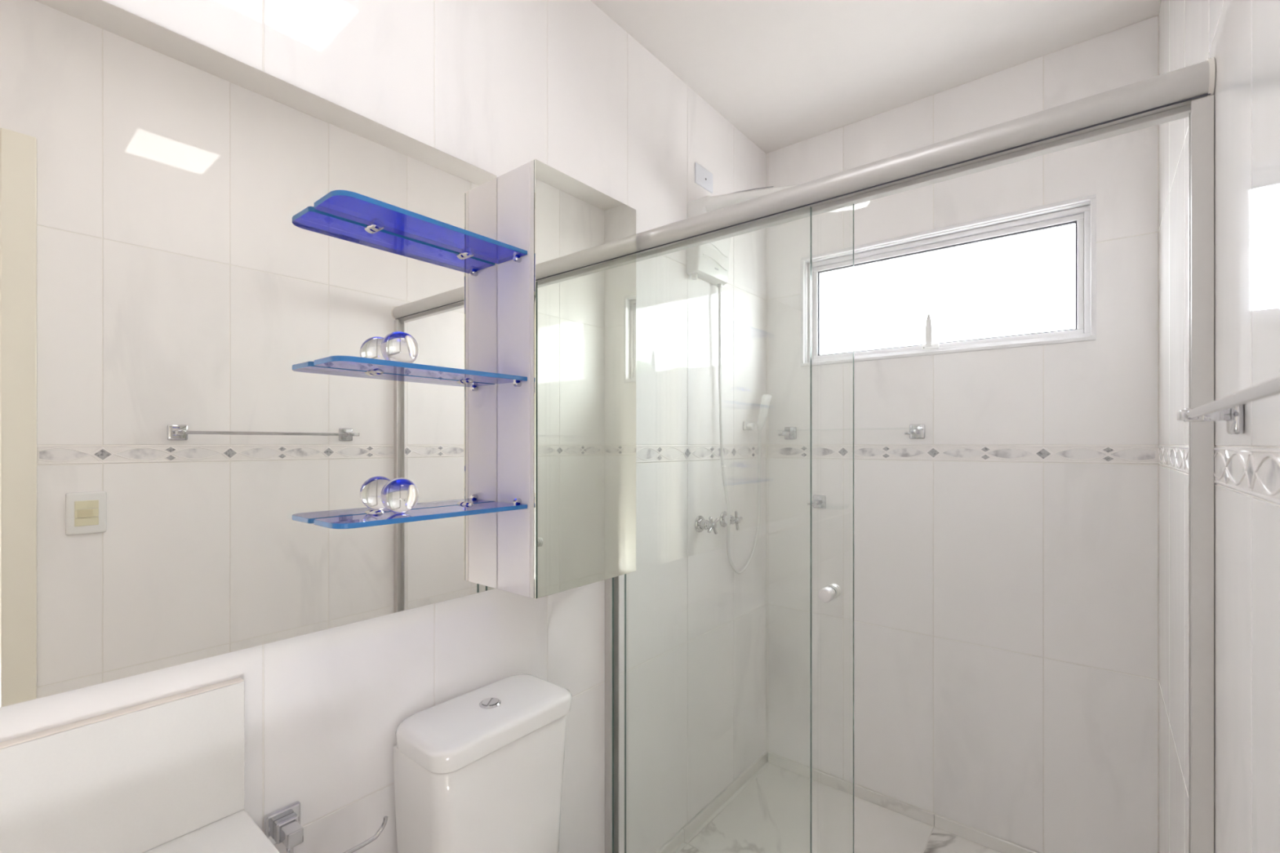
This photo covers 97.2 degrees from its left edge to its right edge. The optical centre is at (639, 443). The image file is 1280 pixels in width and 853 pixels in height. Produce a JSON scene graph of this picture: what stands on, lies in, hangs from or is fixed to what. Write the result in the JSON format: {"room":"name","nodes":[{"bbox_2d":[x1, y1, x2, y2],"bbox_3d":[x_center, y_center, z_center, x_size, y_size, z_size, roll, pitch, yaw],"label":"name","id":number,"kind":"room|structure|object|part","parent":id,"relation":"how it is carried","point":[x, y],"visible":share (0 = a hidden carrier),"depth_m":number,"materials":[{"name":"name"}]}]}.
{"room":"bathroom","nodes":[
{"label":"bathroom","id":0,"kind":"room"},
{"bbox_2d":[0,0,766,852],"bbox_3d":[-0.465,0.053,1.191,0.122,2.677,3.164,0,0,39],"label":"wall","id":1,"kind":"structure","parent":0,"point":[497,87],"depth_m":1.46,"materials":[{"name":"tile"}]},
{"bbox_2d":[0,0,496,707],"bbox_3d":[-0.662,-0.138,0.843,0.013,0.918,1.075,0,0,39],"label":"wall mirror","id":2,"kind":"object","parent":1,"relation":"attached to","point":[173,284],"visible":0.9,"depth_m":0.85,"materials":[{"name":"silver mirror"}]},
{"bbox_2d":[314,190,527,264],"bbox_3d":[-0.398,-0.400,1.075,0.105,0.025,0.383,0,0,39],"label":"glass shelf","id":3,"kind":"object","parent":2,"relation":"attached to","point":[380,215],"visible":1,"depth_m":1.03,"materials":[{"name":"blue glass"}]},
{"bbox_2d":[314,355,527,386],"bbox_3d":[-0.398,-0.134,1.075,0.105,0.025,0.383,0,0,39],"label":"glass shelf","id":4,"kind":"object","parent":2,"relation":"attached to","point":[375,366],"visible":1,"depth_m":1.03,"materials":[{"name":"blue glass"}]},
{"bbox_2d":[380,331,418,363],"bbox_3d":[-0.442,-0.174,1.039,0.065,0.065,0.065,0,0,39],"label":"ball","id":5,"kind":"object","parent":4,"relation":"on","point":[396,346],"visible":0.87,"depth_m":1.01,"materials":[{"name":"clear glass"}]},
{"bbox_2d":[314,497,527,528],"bbox_3d":[-0.398,0.129,1.075,0.105,0.026,0.383,0,0,39],"label":"glass shelf","id":6,"kind":"object","parent":2,"relation":"attached to","point":[375,517],"visible":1,"depth_m":1.03,"materials":[{"name":"blue glass"}]},
{"bbox_2d":[380,477,418,513],"bbox_3d":[-0.442,0.095,1.039,0.065,0.065,0.065,0,0,39],"label":"ball","id":7,"kind":"object","parent":6,"relation":"on","point":[398,495],"visible":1,"depth_m":1.02,"materials":[{"name":"clear glass"}]},
{"bbox_2d":[264,800,303,852],"bbox_3d":[-0.530,0.577,0.884,0.155,0.108,0.052,0,0,39],"label":"toilet paper holder","id":8,"kind":"object","parent":1,"relation":"attached to","point":[282,824],"visible":0.94,"depth_m":0.85,"materials":[{"name":"silver metal"}]},
{"bbox_3d":[-0.559,0.628,0.908,0.032,0.024,0.023,0,0,39],"label":"square handle","id":9,"kind":"part","parent":8,"relation":"part of","materials":[{"name":"silver metal"}]},
{"bbox_2d":[342,815,388,852],"bbox_3d":[-0.524,0.688,0.915,0.208,0.079,0.076,0,0,-20],"label":"paper holder","id":10,"kind":"object","parent":1,"relation":"attached to","point":[380,829],"visible":1,"depth_m":0.96,"materials":[{"name":"silver metal"}]},
{"bbox_2d":[496,159,635,599],"bbox_3d":[-0.168,-0.136,1.349,0.141,0.917,0.331,0,0,39],"label":"upper cabinet","id":11,"kind":"object","parent":1,"relation":"attached to","point":[566,313],"visible":1,"depth_m":1.25,"materials":[{"name":"white laminate"}]},
{"bbox_3d":[-0.122,-0.136,1.312,0.012,0.917,0.331,0,0,39],"label":"door","id":12,"kind":"part","parent":11,"relation":"part of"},
{"bbox_2d":[694,162,712,193],"bbox_3d":[0.220,-0.910,1.934,0.007,0.068,0.108,0,0,39],"label":"wall plate","id":13,"kind":"object","parent":1,"relation":"attached to","point":[703,177],"visible":1,"depth_m":1.93,"materials":[{"name":"white plastic"}]},
{"bbox_2d":[694,515,719,534],"bbox_3d":[0.227,0.272,1.896,0.065,0.063,0.063,0,0,39],"label":"shower valve","id":14,"kind":"object","parent":1,"relation":"attached to","point":[700,524],"visible":1,"depth_m":1.89,"materials":[{"name":"silver metal"}]},
{"bbox_3d":[0.244,0.272,1.883,0.022,0.063,0.063,0,0,39],"label":"cross handle","id":15,"kind":"part","parent":14,"relation":"part of","materials":[{"name":"silver metal"}]},
{"bbox_2d":[656,751,768,852],"bbox_3d":[0.231,1.272,1.946,0.008,0.040,0.910,0,0,39],"label":"baseboard","id":16,"kind":"structure","parent":1,"relation":"attached to","point":[686,832],"depth_m":1.97,"materials":[{"name":"ceramic"}]},
{"bbox_2d":[719,511,742,529],"bbox_3d":[0.328,0.272,2.020,0.065,0.069,0.069,0,0,39],"label":"shower valve","id":17,"kind":"object","parent":1,"relation":"attached to","point":[723,517],"visible":0.91,"depth_m":2.02,"materials":[{"name":"silver metal"}]},
{"bbox_3d":[0.345,0.272,2.007,0.022,0.069,0.069,0,0,39],"label":"cross handle","id":18,"kind":"part","parent":17,"relation":"part of","materials":[{"name":"silver metal"}]},
{"bbox_2d":[718,286,771,573],"bbox_3d":[0.384,-0.033,2.100,0.062,1.038,0.324,0,0,43],"label":"shower","id":19,"kind":"object","parent":1,"relation":"attached to","point":[766,398],"visible":1,"depth_m":2.07,"materials":[{"name":"white plastic"}]},
{"bbox_2d":[686,184,870,288],"bbox_3d":[0.427,-0.673,1.762,0.545,0.258,0.201,0,0,39],"label":"shower","id":20,"kind":"object","parent":1,"relation":"attached to","point":[708,263],"visible":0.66,"depth_m":1.85,"materials":[{"name":"white plastic"}]},
{"bbox_3d":[0.178,-0.552,1.861,0.022,0.016,0.022,0,0,39],"label":"adjust knob","id":21,"kind":"part","parent":20,"relation":"part of","materials":[{"name":"white plastic"}]},
{"bbox_3d":[0.431,-0.745,1.763,0.540,0.114,0.192,0,0,39],"label":"arm","id":22,"kind":"part","parent":20,"relation":"part of","materials":[{"name":"white plastic"}]},
{"bbox_3d":[-0.783,0.878,0.310,0.497,0.545,1.074,0,0,39],"label":"vanity cabinet","id":23,"kind":"object","parent":1,"relation":"attached to","visible":0},
{"bbox_2d":[0,677,279,852],"bbox_3d":[-0.782,0.486,0.310,0.500,0.236,1.096,0,0,39],"label":"countertop","id":24,"kind":"structure","parent":23,"relation":"on","point":[166,775],"depth_m":0.78,"materials":[{"name":"white stone"}]},
{"bbox_2d":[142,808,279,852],"bbox_3d":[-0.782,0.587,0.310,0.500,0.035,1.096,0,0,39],"label":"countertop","id":25,"kind":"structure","parent":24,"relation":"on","point":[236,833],"depth_m":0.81,"materials":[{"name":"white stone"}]},
{"bbox_2d":[672,761,1001,852],"bbox_3d":[0.052,1.352,0.797,1.422,0.120,3.244,0,0,39],"label":"floor","id":26,"kind":"structure","parent":0,"point":[771,812],"depth_m":1.90,"materials":[{"name":"tile"}]},
{"bbox_2d":[392,674,572,852],"bbox_3d":[-0.112,0.908,0.987,0.667,0.768,0.364,0,0,39],"label":"toilet","id":27,"kind":"object","parent":26,"relation":"on","point":[480,770],"visible":1,"depth_m":1.07,"materials":[{"name":"ceramic"}]},
{"bbox_3d":[-0.304,0.550,1.141,0.175,0.042,0.331,0,0,39],"label":"tank lid","id":28,"kind":"part","parent":27,"relation":"part of","materials":[{"name":"ceramic"}]},
{"bbox_3d":[0.371,1.276,1.190,1.180,0.036,0.065,0,0,39],"label":"trim","id":29,"kind":"structure","parent":26,"relation":"on","visible":0},
{"bbox_2d":[604,57,1215,852],"bbox_3d":[0.373,0.350,1.192,1.180,1.815,0.059,0,0,39],"label":"shower door frame","id":30,"kind":"structure","parent":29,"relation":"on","point":[1187,91],"depth_m":0.85,"materials":[{"name":"metal"}]},
{"bbox_3d":[0.144,0.378,1.370,0.561,1.758,0.008,0,0,39],"label":"fixed pane","id":31,"kind":"part","parent":30,"relation":"part of","materials":[{"name":"clear glass"}]},
{"bbox_2d":[624,203,853,852],"bbox_3d":[0.196,0.381,1.350,0.617,1.750,0.060,0,0,39],"label":"sliding shower door","id":32,"kind":"structure","parent":30,"relation":"attached to","point":[826,594],"depth_m":1.17,"materials":[{"name":"clear glass"}]},
{"bbox_3d":[0.398,0.313,1.186,0.029,0.029,0.060,0,0,39],"label":"knob","id":33,"kind":"part","parent":32,"relation":"part of","materials":[{"name":"silver metal"}]},
{"bbox_3d":[0.373,-0.530,1.192,1.170,0.052,0.055,0,0,39],"label":"rail","id":34,"kind":"part","parent":30,"relation":"part of","materials":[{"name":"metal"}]},
{"bbox_2d":[590,0,1160,153],"bbox_3d":[0.052,-1.245,0.797,1.422,0.120,3.244,0,0,39],"label":"ceiling","id":35,"kind":"structure","parent":0,"point":[784,73],"depth_m":1.68,"materials":[{"name":"paint"}]},
{"bbox_2d":[766,15,1159,852],"bbox_3d":[1.024,0.053,1.994,1.422,2.677,0.162,0,0,39],"label":"wall","id":36,"kind":"structure","parent":0,"point":[1006,555],"depth_m":1.83,"materials":[{"name":"tile"}]},
{"bbox_2d":[807,494,847,510],"bbox_3d":[0.696,0.221,2.099,0.151,0.049,0.092,0,0,39],"label":"soap dish","id":37,"kind":"object","parent":36,"relation":"attached to","point":[819,501],"visible":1,"depth_m":2.12,"materials":[{"name":"silver metal"}]},
{"bbox_3d":[0.668,0.222,2.137,0.020,0.016,0.052,0,0,39],"label":"bracket post","id":38,"kind":"part","parent":37,"relation":"part of","materials":[{"name":"silver metal"}]},
{"bbox_3d":[0.687,0.221,2.160,0.049,0.049,0.008,0,0,39],"label":"bracket plate","id":39,"kind":"part","parent":37,"relation":"part of","materials":[{"name":"silver metal"}]},
{"bbox_3d":[0.707,0.229,2.079,0.109,0.016,0.074,0,0,39],"label":"dish","id":40,"kind":"part","parent":37,"relation":"part of","materials":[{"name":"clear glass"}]},
{"bbox_2d":[777,424,924,439],"bbox_3d":[0.755,-0.043,2.068,0.518,0.049,0.066,0,0,39],"label":"towel bar","id":41,"kind":"object","parent":36,"relation":"attached to","point":[916,431],"visible":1,"depth_m":1.95,"materials":[{"name":"silver metal"}]},
{"bbox_3d":[0.577,-0.042,2.211,0.020,0.016,0.052,0,0,39],"label":"bracket post","id":42,"kind":"part","parent":41,"relation":"part of","materials":[{"name":"silver metal"}]},
{"bbox_3d":[0.595,-0.043,2.235,0.049,0.049,0.008,0,0,39],"label":"bracket plate","id":43,"kind":"part","parent":41,"relation":"part of","materials":[{"name":"silver metal"}]},
{"bbox_3d":[0.935,-0.042,1.920,0.020,0.016,0.052,0,0,39],"label":"bracket post","id":44,"kind":"part","parent":41,"relation":"part of","materials":[{"name":"silver metal"}]},
{"bbox_3d":[0.954,-0.043,1.943,0.049,0.049,0.008,0,0,39],"label":"bracket plate","id":45,"kind":"part","parent":41,"relation":"part of","materials":[{"name":"silver metal"}]},
{"bbox_2d":[768,751,1039,852],"bbox_3d":[0.971,1.272,1.929,1.156,0.040,0.008,0,0,39],"label":"baseboard","id":46,"kind":"structure","parent":36,"relation":"attached to","point":[985,839],"depth_m":1.97,"materials":[{"name":"ceramic"}]},
{"bbox_2d":[800,194,1096,366],"bbox_3d":[1.025,-0.514,1.984,0.899,0.425,0.155,0,0,39],"label":"window","id":47,"kind":"structure","parent":36,"relation":"in","point":[1080,211],"depth_m":1.86,"materials":[{"name":"white metal"}]},
{"bbox_2d":[921,313,939,350],"bbox_3d":[1.000,-0.387,1.945,0.054,0.122,0.020,0,0,39],"label":"handle","id":48,"kind":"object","parent":47,"relation":"attached to","point":[929,345],"depth_m":1.94,"materials":[{"name":"white plastic"}]},
{"bbox_3d":[0.994,-0.392,1.943,0.020,0.112,0.009,0,0,39],"label":"lever","id":49,"kind":"part","parent":48,"relation":"part of","materials":[{"name":"white plastic"}]},
{"bbox_2d":[1158,0,1279,852],"bbox_3d":[0.544,0.053,0.372,0.122,2.677,3.164,0,0,39],"label":"wall","id":50,"kind":"structure","parent":0,"point":[1242,37],"depth_m":0.73,"materials":[{"name":"tile"}]},
{"bbox_2d":[1177,371,1279,435],"bbox_3d":[0.524,-0.035,0.482,0.052,0.048,0.555,0,0,39],"label":"towel bar","id":51,"kind":"object","parent":50,"relation":"attached to","point":[1230,408],"visible":1,"depth_m":0.54,"materials":[{"name":"silver metal"}]},
{"bbox_3d":[0.678,-0.035,0.676,0.039,0.016,0.014,0,0,39],"label":"bracket post","id":52,"kind":"part","parent":51,"relation":"part of","materials":[{"name":"silver metal"}]},
{"bbox_3d":[0.697,-0.035,0.661,0.008,0.048,0.050,0,0,39],"label":"bracket plate","id":53,"kind":"part","parent":51,"relation":"part of","materials":[{"name":"silver metal"}]}
]}

